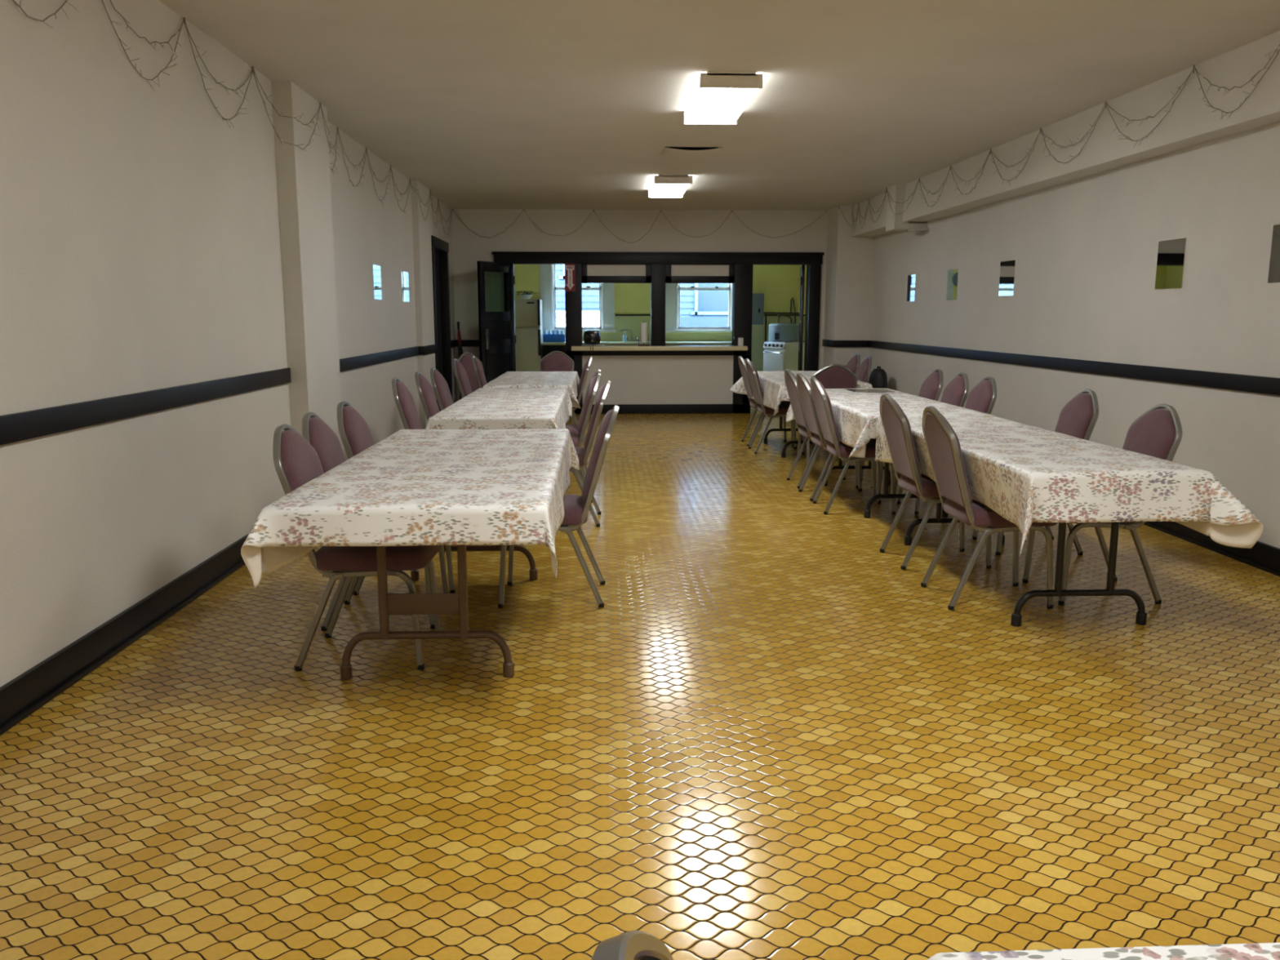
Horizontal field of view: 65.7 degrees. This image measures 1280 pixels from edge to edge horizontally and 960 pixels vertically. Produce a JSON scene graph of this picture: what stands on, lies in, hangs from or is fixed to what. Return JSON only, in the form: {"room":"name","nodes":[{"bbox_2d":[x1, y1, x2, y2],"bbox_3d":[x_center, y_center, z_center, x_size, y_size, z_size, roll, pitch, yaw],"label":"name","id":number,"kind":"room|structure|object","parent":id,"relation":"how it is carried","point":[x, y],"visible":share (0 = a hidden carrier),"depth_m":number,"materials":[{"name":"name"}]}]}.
{"room":"event hall","nodes":[
{"label":"event hall","id":0,"kind":"room"},
{"bbox_2d":[0,0,457,687],"bbox_3d":[-2.295,-0.821,4.769,0.250,2.740,17.850,0,9,-2],"label":"wall","id":1,"kind":"structure","parent":0,"point":[140,242],"depth_m":4.27,"materials":[{"name":"beige paint"}]},
{"bbox_2d":[0,368,291,444],"bbox_3d":[-2.020,0.185,1.155,0.030,0.093,10.375,0,9,-2],"label":"trim","id":2,"kind":"structure","parent":1,"relation":"attached to","point":[24,425],"depth_m":4.07,"materials":[{"name":"black paint"}]},
{"bbox_2d":[0,427,426,735],"bbox_3d":[-2.097,0.475,4.916,0.161,0.135,17.700,0,9,-2],"label":"baseboard","id":3,"kind":"structure","parent":1,"relation":"attached to","point":[20,697],"depth_m":3.92,"materials":[{"name":"black paint"}]},
{"bbox_2d":[12,0,452,237],"bbox_3d":[-2.219,-2.545,8.125,0.172,0.430,10.339,0,9,-2],"label":"string lights","id":4,"kind":"object","parent":1,"relation":"attached to","point":[20,8],"visible":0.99,"depth_m":5.55,"materials":[{"name":"brown plastic"}]},
{"bbox_2d":[372,264,382,299],"bbox_3d":[-2.326,-1.749,8.778,0.006,0.300,0.300,0,9,-2],"label":"tile","id":5,"kind":"structure","parent":1,"relation":"attached to","point":[375,268],"depth_m":8.75,"materials":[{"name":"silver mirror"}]},
{"bbox_2d":[339,344,436,372],"bbox_3d":[-2.314,-1.183,9.410,0.094,0.093,4.740,0,9,-2],"label":"trim","id":6,"kind":"structure","parent":1,"relation":"attached to","point":[353,362],"depth_m":8.92,"materials":[{"name":"black paint"}]},
{"bbox_2d":[400,271,408,302],"bbox_3d":[-2.376,-1.954,10.030,0.006,0.300,0.300,0,9,0],"label":"tile","id":7,"kind":"structure","parent":1,"relation":"attached to","point":[405,283],"depth_m":10.03,"materials":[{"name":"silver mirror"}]},
{"bbox_2d":[431,235,453,411],"bbox_3d":[-2.504,-1.827,12.309,0.145,2.260,1.220,0,9,-2],"label":"door","id":8,"kind":"structure","parent":1,"relation":"in","point":[440,248],"depth_m":12.65,"materials":[{"name":"black paint"}]},
{"bbox_2d":[271,80,343,452],"bbox_3d":[-2.209,-1.126,6.612,0.167,2.740,0.804,0,9,-2],"label":"pillar","id":9,"kind":"structure","parent":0,"point":[303,176],"depth_m":6.32,"materials":[{"name":"beige paint"}]},
{"bbox_2d":[410,180,436,429],"bbox_3d":[-2.409,-1.854,11.001,0.114,2.740,0.777,0,9,-2],"label":"pillar","id":10,"kind":"structure","parent":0,"point":[422,246],"depth_m":10.76,"materials":[{"name":"beige paint"}]},
{"bbox_2d":[451,208,827,404],"bbox_3d":[0.248,-2.284,13.599,5.530,2.740,0.162,0,9,-2],"label":"wall","id":11,"kind":"structure","parent":0,"point":[468,248],"depth_m":13.39,"materials":[{"name":"beige paint"}]},
{"bbox_2d":[450,339,479,347],"bbox_3d":[-2.176,-1.815,13.226,0.670,0.093,0.580,0,9,-2],"label":"trim","id":12,"kind":"structure","parent":11,"relation":"attached to","point":[465,343],"depth_m":13.47,"materials":[{"name":"black paint"}]},
{"bbox_2d":[476,261,516,382],"bbox_3d":[-1.880,-1.859,13.173,0.052,2.020,0.750,5,11,29],"label":"door","id":13,"kind":"structure","parent":11,"relation":"in","point":[497,339],"depth_m":13.11,"materials":[{"name":"black wood"}]},
{"bbox_2d":[564,263,575,291],"bbox_3d":[-0.942,-2.730,13.373,0.140,0.370,0.009,0,9,-2],"label":"fire sign","id":14,"kind":"object","parent":11,"relation":"attached to","point":[570,268],"visible":1,"depth_m":13.37,"materials":[{"name":"red plastic"}]},
{"bbox_2d":[452,204,848,243],"bbox_3d":[0.246,-3.352,13.014,5.470,0.456,0.658,0,9,-2],"label":"string lights","id":15,"kind":"object","parent":11,"relation":"attached to","point":[838,205],"visible":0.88,"depth_m":13.31,"materials":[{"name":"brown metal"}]},
{"bbox_2d":[492,251,824,413],"bbox_3d":[0.253,-2.010,13.645,4.480,2.185,0.240,0,9,-2],"label":"trim","id":16,"kind":"structure","parent":11,"relation":"attached to","point":[658,264],"depth_m":13.47,"materials":[{"name":"black paint"}]},
{"bbox_2d":[571,345,747,351],"bbox_3d":[0.260,-1.812,13.618,2.390,0.058,0.420,0,9,-2],"label":"countertop","id":17,"kind":"structure","parent":11,"relation":"attached to","point":[606,348],"depth_m":13.41,"materials":[{"name":"beige laminate"}]},
{"bbox_2d":[583,329,600,353],"bbox_3d":[-0.651,-1.880,13.487,0.230,0.312,0.294,0,9,-2],"label":"toaster","id":18,"kind":"object","parent":17,"relation":"on","point":[591,337],"visible":1,"depth_m":13.45,"materials":[{"name":"black metal"}]},
{"bbox_2d":[638,321,649,346],"bbox_3d":[0.052,-1.995,13.538,0.150,0.330,0.140,0,9,-2],"label":"paper towel holder","id":19,"kind":"object","parent":17,"relation":"on","point":[643,325],"visible":1,"depth_m":13.50,"materials":[{"name":"white paper"}]},
{"bbox_2d":[794,265,804,370],"bbox_3d":[2.268,-2.028,14.194,0.105,2.020,0.730,1,9,7],"label":"door","id":20,"kind":"structure","parent":11,"relation":"in","point":[800,340],"depth_m":13.85,"materials":[{"name":"black wood"}]},
{"bbox_2d":[0,399,1279,959],"bbox_3d":[0.594,0.296,6.717,7.300,0.100,21.300,0,9,-2],"label":"floor","id":21,"kind":"structure","parent":0,"point":[766,739],"depth_m":3.07,"materials":[{"name":"tile"}]},
{"bbox_2d":[272,423,441,671],"bbox_3d":[-1.108,0.240,3.922,0.585,0.925,0.424,0,9,-1],"label":"banquet chair","id":22,"kind":"object","parent":21,"relation":"on","point":[296,462],"visible":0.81,"depth_m":3.75,"materials":[{"name":"fabric"}]},
{"bbox_2d":[302,412,448,631],"bbox_3d":[-1.167,0.158,4.413,0.585,0.925,0.424,0,9,-2],"label":"banquet chair","id":23,"kind":"object","parent":21,"relation":"on","point":[323,439],"visible":0.34,"depth_m":4.28,"materials":[{"name":"purple fabric"}]},
{"bbox_2d":[337,400,455,595],"bbox_3d":[-1.183,0.068,4.956,0.585,0.925,0.424,0,9,-2],"label":"banquet chair","id":24,"kind":"object","parent":21,"relation":"on","point":[355,434],"visible":0.38,"depth_m":4.81,"materials":[{"name":"purple fabric"}]},
{"bbox_2d":[391,377,422,429],"bbox_3d":[-1.394,-0.246,6.853,0.585,0.925,0.424,0,9,-3],"label":"banquet chair","id":25,"kind":"object","parent":21,"relation":"on","point":[403,398],"visible":0.37,"depth_m":6.67,"materials":[{"name":"fabric"}]},
{"bbox_2d":[414,371,439,420],"bbox_3d":[-1.396,-0.362,7.553,0.585,0.925,0.424,0,9,-3],"label":"banquet chair","id":26,"kind":"object","parent":21,"relation":"on","point":[425,391],"visible":0.31,"depth_m":7.36,"materials":[{"name":"purple fabric"}]},
{"bbox_2d":[340,544,537,679],"bbox_3d":[-0.789,0.277,4.275,0.858,0.735,2.140,0,9,-2],"label":"folding table","id":27,"kind":"object","parent":21,"relation":"on","point":[452,602],"visible":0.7,"depth_m":3.68,"materials":[{"name":"brown metal"}]},
{"bbox_2d":[240,428,579,589],"bbox_3d":[-0.787,0.038,4.216,1.007,0.262,2.300,0,9,-2],"label":"tablecloth","id":28,"kind":"object","parent":27,"relation":"on","point":[411,486],"visible":1,"depth_m":3.35,"materials":[{"name":"fabric"}]},
{"bbox_2d":[430,367,453,410],"bbox_3d":[-1.398,-0.454,8.107,0.585,0.925,0.424,0,9,0],"label":"banquet chair","id":29,"kind":"object","parent":21,"relation":"on","point":[440,386],"visible":0.37,"depth_m":7.93,"materials":[{"name":"purple fabric"}]},
{"bbox_2d":[457,321,463,399],"bbox_3d":[-2.363,-1.468,13.210,0.285,1.263,0.139,8,12,40],"label":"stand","id":30,"kind":"object","parent":21,"relation":"on","point":[460,342],"visible":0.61,"depth_m":13.23,"materials":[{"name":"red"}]},
{"bbox_2d":[452,358,472,397],"bbox_3d":[-1.534,-0.731,9.780,0.585,0.925,0.424,0,9,0],"label":"banquet chair","id":31,"kind":"object","parent":21,"relation":"on","point":[460,374],"visible":0.36,"depth_m":9.60,"materials":[{"name":"fabric"}]},
{"bbox_2d":[457,352,483,391],"bbox_3d":[-1.760,-0.982,11.295,0.585,0.925,0.424,6,11,33],"label":"banquet chair","id":32,"kind":"object","parent":21,"relation":"on","point":[465,360],"visible":0.14,"depth_m":11.30,"materials":[{"name":"purple fabric"}]},
{"bbox_2d":[471,355,487,387],"bbox_3d":[-1.484,-0.856,10.531,0.585,0.925,0.424,-1,9,-4],"label":"banquet chair","id":33,"kind":"object","parent":21,"relation":"on","point":[478,370],"visible":0.34,"depth_m":10.32,"materials":[{"name":"purple fabric"}]},
{"bbox_2d":[514,298,542,371],"bbox_3d":[-1.975,-2.174,16.404,0.702,1.605,0.695,0,9,-2],"label":"refrigerator","id":34,"kind":"object","parent":21,"relation":"on","point":[528,312],"visible":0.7,"depth_m":16.07,"materials":[{"name":"white metal"}]},
{"bbox_2d":[515,290,537,298],"bbox_3d":[-1.849,-3.018,16.165,0.365,0.138,0.240,0,9,-2],"label":"bowl","id":35,"kind":"object","parent":34,"relation":"on","point":[527,295],"visible":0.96,"depth_m":16.12,"materials":[{"name":"white paint"}]},
{"bbox_2d":[539,351,574,425],"bbox_3d":[-0.981,-1.036,11.620,0.424,0.925,0.585,0,9,-2],"label":"banquet chair","id":36,"kind":"object","parent":21,"relation":"on","point":[555,361],"visible":0.3,"depth_m":11.76,"materials":[{"name":"purple fabric"}]},
{"bbox_2d":[497,404,619,608],"bbox_3d":[-0.389,0.104,4.739,0.585,0.925,0.424,0,9,-1],"label":"banquet chair","id":37,"kind":"object","parent":21,"relation":"on","point":[576,508],"visible":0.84,"depth_m":4.57,"materials":[{"name":"beige paint"}]},
{"bbox_2d":[570,355,592,444],"bbox_3d":[-0.786,-0.847,10.480,0.585,0.925,0.424,-1,9,-4],"label":"banquet chair","id":38,"kind":"object","parent":21,"relation":"on","point":[587,365],"visible":0.48,"depth_m":10.30,"materials":[{"name":"beige paint"}]},
{"bbox_2d":[565,368,600,475],"bbox_3d":[-0.598,-0.413,7.861,0.585,0.925,0.424,0,9,-2],"label":"banquet chair","id":39,"kind":"object","parent":21,"relation":"on","point":[572,428],"visible":0.09,"depth_m":7.74,"materials":[{"name":"beige paint"}]},
{"bbox_2d":[569,373,600,502],"bbox_3d":[-0.576,-0.322,7.310,0.585,0.925,0.424,-1,9,-4],"label":"banquet chair","id":40,"kind":"object","parent":21,"relation":"on","point":[577,439],"visible":0.48,"depth_m":7.13,"materials":[{"name":"beige paint"}]},
{"bbox_2d":[568,380,611,527],"bbox_3d":[-0.479,-0.188,6.503,0.585,0.925,0.424,0,9,-1],"label":"banquet chair","id":41,"kind":"object","parent":21,"relation":"on","point":[583,454],"visible":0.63,"depth_m":6.33,"materials":[{"name":"beige paint"}]},
{"bbox_2d":[591,930,673,959],"bbox_3d":[0.259,0.771,0.714,0.585,0.925,0.424,0,9,-2],"label":"banquet chair","id":42,"kind":"object","parent":21,"relation":"on","point":[633,944],"visible":1,"depth_m":0.71,"materials":[{"name":"beige paint"}]},
{"bbox_2d":[542,344,731,357],"bbox_3d":[0.020,-1.833,16.613,3.260,0.865,0.608,0,9,-2],"label":"base cabinet","id":43,"kind":"object","parent":21,"relation":"on","point":[546,349],"visible":0.02,"depth_m":16.23,"materials":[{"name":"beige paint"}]},
{"bbox_2d":[542,341,731,345],"bbox_3d":[0.018,-2.280,16.536,3.265,0.039,0.626,0,9,-2],"label":"countertop","id":44,"kind":"structure","parent":43,"relation":"on","point":[606,343],"depth_m":16.27,"materials":[{"name":"green laminate"}]},
{"bbox_2d":[542,330,565,342],"bbox_3d":[-1.415,-2.371,16.370,0.360,0.195,0.230,0,9,-2],"label":"pack","id":45,"kind":"object","parent":44,"relation":"on","point":[548,337],"visible":0.99,"depth_m":16.27,"materials":[{"name":"blue plastic"}]},
{"bbox_2d":[737,355,793,446],"bbox_3d":[1.322,-0.841,10.442,0.585,0.925,0.424,-1,9,-3],"label":"banquet chair","id":46,"kind":"object","parent":21,"relation":"on","point":[741,361],"visible":0.57,"depth_m":10.34,"materials":[{"name":"beige paint"}]},
{"bbox_2d":[745,358,804,453],"bbox_3d":[1.334,-0.746,9.870,0.585,0.925,0.424,0,9,-2],"label":"banquet chair","id":47,"kind":"object","parent":21,"relation":"on","point":[753,374],"visible":0.77,"depth_m":9.71,"materials":[{"name":"beige paint"}]},
{"bbox_2d":[768,311,799,341],"bbox_3d":[2.409,-2.124,16.643,0.524,1.368,0.604,0,9,-2],"label":"water heater","id":48,"kind":"object","parent":21,"relation":"on","point":[777,331],"visible":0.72,"depth_m":16.32,"materials":[{"name":"white metal"}]},
{"bbox_2d":[763,340,804,371],"bbox_3d":[2.364,-1.785,15.970,0.649,0.900,0.550,-5,11,-30],"label":"stove","id":49,"kind":"object","parent":21,"relation":"on","point":[778,355],"visible":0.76,"depth_m":15.70,"materials":[{"name":"white metal"}]},
{"bbox_2d":[764,340,804,344],"bbox_3d":[2.394,-2.210,15.918,0.765,0.045,0.753,0,9,-2],"label":"cooktop","id":50,"kind":"object","parent":49,"relation":"in","point":[777,342],"depth_m":15.72,"materials":[{"name":"white metal"}]},
{"bbox_2d":[763,416,814,457],"bbox_3d":[1.617,-0.654,9.897,0.770,0.735,2.040,0,9,-2],"label":"folding table","id":51,"kind":"object","parent":21,"relation":"on","point":[765,439],"visible":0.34,"depth_m":10.49,"materials":[{"name":"black metal"}]},
{"bbox_2d":[729,370,872,417],"bbox_3d":[1.563,-0.887,9.882,1.053,0.291,2.245,0,9,-2],"label":"tablecloth","id":52,"kind":"object","parent":51,"relation":"on","point":[772,383],"visible":0.42,"depth_m":9.42,"materials":[{"name":"fabric"}]},
{"bbox_2d":[784,368,857,488],"bbox_3d":[1.441,-0.424,7.929,0.585,0.925,0.424,-1,9,-4],"label":"banquet chair","id":53,"kind":"object","parent":21,"relation":"on","point":[790,380],"visible":0.57,"depth_m":7.83,"materials":[{"name":"beige paint"}]},
{"bbox_2d":[797,364,857,465],"bbox_3d":[1.692,-0.599,8.983,0.424,0.925,0.585,0,9,-2],"label":"banquet chair","id":54,"kind":"object","parent":21,"relation":"on","point":[833,375],"visible":0.35,"depth_m":8.69,"materials":[{"name":"purple fabric"}]},
{"bbox_2d":[795,373,876,501],"bbox_3d":[1.452,-0.336,7.396,0.585,0.925,0.424,0,9,-3],"label":"banquet chair","id":55,"kind":"object","parent":21,"relation":"on","point":[804,389],"visible":0.63,"depth_m":7.27,"materials":[{"name":"beige paint"}]},
{"bbox_2d":[810,356,871,440],"bbox_3d":[2.093,-0.820,10.313,0.585,0.925,0.424,0,9,0],"label":"banquet chair","id":56,"kind":"object","parent":21,"relation":"on","point":[863,372],"visible":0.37,"depth_m":10.14,"materials":[{"name":"purple fabric"}]},
{"bbox_2d":[810,377,895,514],"bbox_3d":[1.472,-0.255,6.904,0.585,0.925,0.424,0,9,-1],"label":"banquet chair","id":57,"kind":"object","parent":21,"relation":"on","point":[835,446],"visible":0.88,"depth_m":6.75,"materials":[{"name":"beige paint"}]},
{"bbox_2d":[845,353,860,378],"bbox_3d":[2.134,-0.941,11.047,0.585,0.925,0.424,-1,9,-4],"label":"banquet chair","id":58,"kind":"object","parent":21,"relation":"on","point":[854,363],"visible":0.3,"depth_m":10.90,"materials":[{"name":"purple fabric"}]},
{"bbox_2d":[869,365,887,388],"bbox_3d":[2.892,-1.015,12.068,0.206,0.736,0.412,0,9,-2],"label":"bag","id":59,"kind":"object","parent":21,"relation":"on","point":[878,377],"visible":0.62,"depth_m":11.89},
{"bbox_2d":[822,457,948,518],"bbox_3d":[1.725,-0.201,7.161,0.730,0.735,2.250,0,9,-2],"label":"folding table","id":60,"kind":"object","parent":21,"relation":"on","point":[886,472],"visible":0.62,"depth_m":6.65,"materials":[{"name":"black metal"}]},
{"bbox_2d":[786,388,995,457],"bbox_3d":[1.688,-0.432,7.114,0.976,0.286,2.414,0,9,-2],"label":"tablecloth","id":61,"kind":"object","parent":60,"relation":"on","point":[856,415],"visible":0.38,"depth_m":6.56,"materials":[{"name":"fabric"}]},
{"bbox_2d":[844,389,895,392],"bbox_3d":[1.833,-0.711,7.907,0.330,0.005,0.290,0,9,-2],"label":"tray","id":62,"kind":"object","parent":61,"relation":"on","point":[851,390],"depth_m":7.87,"materials":[{"name":"silver metal"}]},
{"bbox_2d":[861,368,943,488],"bbox_3d":[2.087,-0.422,7.915,0.585,0.925,0.424,0,9,-1],"label":"banquet chair","id":63,"kind":"object","parent":21,"relation":"on","point":[931,387],"visible":0.26,"depth_m":7.77,"materials":[{"name":"purple fabric"}]},
{"bbox_2d":[880,372,968,498],"bbox_3d":[2.108,-0.334,7.383,0.585,0.925,0.424,0,9,-3],"label":"banquet chair","id":64,"kind":"object","parent":21,"relation":"on","point":[956,393],"visible":0.32,"depth_m":7.25,"materials":[{"name":"fabric"}]},
{"bbox_2d":[879,393,991,569],"bbox_3d":[1.605,-0.011,5.438,0.585,0.925,0.424,0,9,-3],"label":"banquet chair","id":65,"kind":"object","parent":21,"relation":"on","point":[896,425],"visible":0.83,"depth_m":5.31,"materials":[{"name":"beige paint"}]},
{"bbox_2d":[897,376,996,514],"bbox_3d":[2.144,-0.257,6.920,0.585,0.925,0.424,-1,9,-3],"label":"banquet chair","id":66,"kind":"object","parent":21,"relation":"on","point":[983,397],"visible":0.38,"depth_m":6.79,"materials":[{"name":"purple fabric"}]},
{"bbox_2d":[920,405,1057,610],"bbox_3d":[1.633,0.109,4.708,0.585,0.925,0.424,0,9,-2],"label":"banquet chair","id":67,"kind":"object","parent":21,"relation":"on","point":[943,444],"visible":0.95,"depth_m":4.57,"materials":[{"name":"fabric"}]},
{"bbox_2d":[904,502,1146,626],"bbox_3d":[1.856,0.164,4.960,0.689,0.735,2.080,0,9,-2],"label":"folding table","id":68,"kind":"object","parent":21,"relation":"on","point":[1141,615],"visible":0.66,"depth_m":4.32,"materials":[{"name":"black metal"}]},
{"bbox_2d":[875,416,1263,556],"bbox_3d":[1.875,-0.034,4.849,0.886,0.329,2.286,0,9,-2],"label":"tablecloth","id":69,"kind":"object","parent":68,"relation":"on","point":[1027,474],"visible":0.86,"depth_m":3.87,"materials":[{"name":"fabric"}]},
{"bbox_2d":[972,389,1098,555],"bbox_3d":[2.293,-0.063,5.750,0.585,0.925,0.424,0,9,0],"label":"banquet chair","id":70,"kind":"object","parent":21,"relation":"on","point":[1078,417],"visible":0.34,"depth_m":5.62,"materials":[{"name":"purple fabric"}]},
{"bbox_2d":[1022,404,1182,605],"bbox_3d":[2.231,0.096,4.791,0.585,0.925,0.424,0,9,-3],"label":"banquet chair","id":71,"kind":"object","parent":21,"relation":"on","point":[1157,433],"visible":0.57,"depth_m":4.65,"materials":[{"name":"beige paint"}]},
{"bbox_3d":[-0.932,-0.202,7.167,0.700,0.735,2.410,0,9,-2],"label":"folding table","id":72,"kind":"object","parent":21,"relation":"on","visible":0},
{"bbox_2d":[425,387,572,429],"bbox_3d":[-0.901,-0.449,7.110,0.904,0.249,2.550,0,9,-2],"label":"tablecloth","id":73,"kind":"object","parent":72,"relation":"on","point":[484,408],"visible":0.77,"depth_m":6.40,"materials":[{"name":"fabric"}]},
{"bbox_3d":[-1.023,-0.633,9.766,0.725,0.735,2.100,0,9,-2],"label":"folding table","id":74,"kind":"object","parent":21,"relation":"on","visible":0},
{"bbox_2d":[483,371,583,408],"bbox_3d":[-1.009,-0.890,9.720,0.899,0.231,2.255,0,9,-2],"label":"tablecloth","id":75,"kind":"object","parent":74,"relation":"on","point":[570,380],"visible":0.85,"depth_m":9.24,"materials":[{"name":"fabric"}]},
{"bbox_3d":[0.776,0.993,-0.041,0.865,0.735,2.135,0,9,-2],"label":"folding table","id":76,"kind":"object","parent":21,"relation":"on","visible":0},
{"bbox_2d":[927,942,1279,959],"bbox_3d":[0.774,0.748,-0.086,1.056,0.258,2.331,0,9,-2],"label":"tablecloth","id":77,"kind":"object","parent":76,"relation":"on","point":[1258,951],"visible":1,"depth_m":0.94,"materials":[{"name":"plastic"}]},
{"bbox_2d":[514,264,806,371],"bbox_3d":[0.184,-2.903,16.846,6.900,2.900,0.172,0,9,-2],"label":"wall","id":78,"kind":"structure","parent":0,"point":[779,283],"depth_m":16.79,"materials":[{"name":"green paint"}]},
{"bbox_2d":[539,264,615,332],"bbox_3d":[-1.054,-3.245,16.706,1.280,1.500,0.240,0,9,-2],"label":"window","id":79,"kind":"structure","parent":78,"relation":"in","point":[548,272],"depth_m":16.70,"materials":[{"name":"white paint"}]},
{"bbox_2d":[665,283,732,332],"bbox_3d":[1.095,-3.259,16.789,1.380,1.500,0.240,0,9,-2],"label":"window","id":80,"kind":"structure","parent":78,"relation":"in","point":[672,290],"depth_m":16.79,"materials":[{"name":"white paint"}]},
{"bbox_2d":[614,314,805,315],"bbox_3d":[0.188,-2.788,16.779,6.900,0.025,0.022,0,9,-2],"label":"trim","id":81,"kind":"structure","parent":78,"relation":"attached to","point":[615,314],"depth_m":16.77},
{"bbox_2d":[751,293,764,361],"bbox_3d":[1.919,-2.549,16.829,0.340,1.214,0.112,0,9,-2],"label":"panel","id":82,"kind":"object","parent":78,"relation":"attached to","point":[757,312],"visible":0.6,"depth_m":16.73,"materials":[{"name":"grey metal"}]},
{"bbox_2d":[764,297,799,350],"bbox_3d":[2.414,-2.298,16.919,0.645,1.621,0.035,0,9,-2],"label":"pipes","id":83,"kind":"object","parent":78,"relation":"attached to","point":[765,313],"visible":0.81,"depth_m":16.83,"materials":[{"name":"metal"}]},
{"bbox_2d":[158,0,1279,210],"bbox_3d":[0.596,-2.234,4.548,5.830,0.120,17.850,0,9,-2],"label":"ceiling","id":84,"kind":"structure","parent":0,"point":[557,104],"depth_m":5.94,"materials":[{"name":"beige paint"}]},
{"bbox_2d":[648,174,693,198],"bbox_3d":[0.313,-3.131,10.596,0.388,0.088,1.230,0,9,-2],"label":"ceiling light","id":85,"kind":"object","parent":84,"relation":"attached to","point":[662,185],"visible":1,"depth_m":10.21,"materials":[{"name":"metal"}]},
{"bbox_2d":[662,146,722,156],"bbox_3d":[0.444,-2.820,8.558,0.480,0.033,0.440,0,9,-2],"label":"ceiling vent","id":86,"kind":"object","parent":84,"relation":"in","point":[670,151],"visible":1,"depth_m":8.47,"materials":[{"name":"metal"}]},
{"bbox_2d":[684,71,763,124],"bbox_3d":[0.511,-2.426,6.344,0.368,0.088,1.140,0,9,-2],"label":"ceiling light","id":87,"kind":"object","parent":84,"relation":"attached to","point":[717,98],"visible":1,"depth_m":6.07,"materials":[{"name":"plastic"}]},
{"bbox_2d":[850,31,1279,236],"bbox_3d":[3.238,-1.946,4.421,0.365,0.405,17.100,0,9,-2],"label":"soffit","id":88,"kind":"structure","parent":84,"relation":"attached to","point":[1189,122],"depth_m":6.47,"materials":[{"name":"beige paint"}]},
{"bbox_2d":[885,183,928,231],"bbox_3d":[2.945,-2.983,10.877,0.380,0.510,0.390,0,9,-2],"label":"bracket","id":89,"kind":"object","parent":88,"relation":"attached to","point":[897,191],"visible":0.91,"depth_m":10.77,"materials":[{"name":"beige paint"}]},
{"bbox_2d":[849,44,1279,234],"bbox_3d":[2.918,-2.607,8.328,0.133,0.374,9.060,-1,9,-3],"label":"string lights","id":90,"kind":"object","parent":88,"relation":"attached to","point":[1278,47],"visible":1,"depth_m":6.86,"materials":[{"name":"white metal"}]},
{"bbox_2d":[822,205,874,382],"bbox_3d":[2.811,-2.240,13.332,0.529,2.740,0.643,0,9,-2],"label":"wall","id":91,"kind":"structure","parent":0,"point":[849,260],"depth_m":13.00,"materials":[{"name":"beige paint"}]},
{"bbox_2d":[868,121,1279,548],"bbox_3d":[3.430,-0.857,4.989,0.150,2.740,17.850,0,9,-2],"label":"wall","id":92,"kind":"structure","parent":0,"point":[1084,250],"depth_m":6.75,"materials":[{"name":"beige paint"}]},
{"bbox_2d":[906,274,915,301],"bbox_3d":[3.099,-2.192,11.334,0.006,0.300,0.300,0,9,-2],"label":"tile","id":93,"kind":"structure","parent":92,"relation":"attached to","point":[911,282],"depth_m":11.32,"materials":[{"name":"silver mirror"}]},
{"bbox_2d":[946,268,959,299],"bbox_3d":[3.151,-1.970,10.003,0.006,0.300,0.300,0,9,-2],"label":"tile","id":94,"kind":"structure","parent":92,"relation":"attached to","point":[953,274],"depth_m":9.98,"materials":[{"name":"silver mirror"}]},
{"bbox_2d":[998,259,1015,296],"bbox_3d":[3.204,-1.760,8.660,0.006,0.300,0.300,-1,9,-4],"label":"tile","id":95,"kind":"structure","parent":92,"relation":"attached to","point":[1006,279],"depth_m":8.65,"materials":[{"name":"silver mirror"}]},
{"bbox_2d":[822,339,1279,395],"bbox_3d":[3.114,-0.451,4.968,0.509,0.090,17.700,0,9,-2],"label":"trim","id":96,"kind":"structure","parent":92,"relation":"attached to","point":[1245,383],"depth_m":6.93,"materials":[{"name":"black paint"}]},
{"bbox_2d":[1155,237,1186,289],"bbox_3d":[3.303,-1.343,6.177,0.006,0.300,0.300,0,9,-2],"label":"tile","id":97,"kind":"structure","parent":92,"relation":"attached to","point":[1171,260],"depth_m":6.17,"materials":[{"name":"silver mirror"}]},
{"bbox_2d":[1143,521,1279,577],"bbox_3d":[3.358,0.491,4.818,0.044,0.135,17.077,0,9,-2],"label":"baseboard","id":98,"kind":"structure","parent":92,"relation":"attached to","point":[1262,556],"depth_m":5.54,"materials":[{"name":"black paint"}]},
{"bbox_2d":[1267,224,1279,283],"bbox_3d":[3.345,-1.170,5.102,0.006,0.300,0.300,0,9,-2],"label":"tile","id":99,"kind":"structure","parent":92,"relation":"attached to","point":[1274,264],"depth_m":5.21,"materials":[{"name":"mirror"}]},
{"label":"outside","id":100,"kind":"structure","parent":0,"visible":0},
{"bbox_3d":[0.882,-3.125,28.580,28.000,0.100,22.700,0,9,-2],"label":"ground","id":101,"kind":"structure","parent":100,"visible":0},
{"bbox_2d":[555,311,599,327],"bbox_3d":[-1.642,-2.602,20.137,2.900,1.630,0.520,0,9,-2],"label":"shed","id":102,"kind":"object","parent":101,"relation":"on","point":[589,318],"visible":0.08,"depth_m":19.89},
{"bbox_2d":[555,264,728,316],"bbox_3d":[0.625,-4.423,22.040,15.600,4.600,3.550,0,9,-2],"label":"house","id":103,"kind":"structure","parent":101,"relation":"on","point":[692,303],"depth_m":20.68,"materials":[{"name":"blue"}]},
{"bbox_2d":[680,316,728,326],"bbox_3d":[1.153,-2.531,19.950,1.670,1.550,0.110,0,9,-2],"label":"fence","id":104,"kind":"object","parent":101,"relation":"on","point":[684,321],"visible":0.02,"depth_m":19.79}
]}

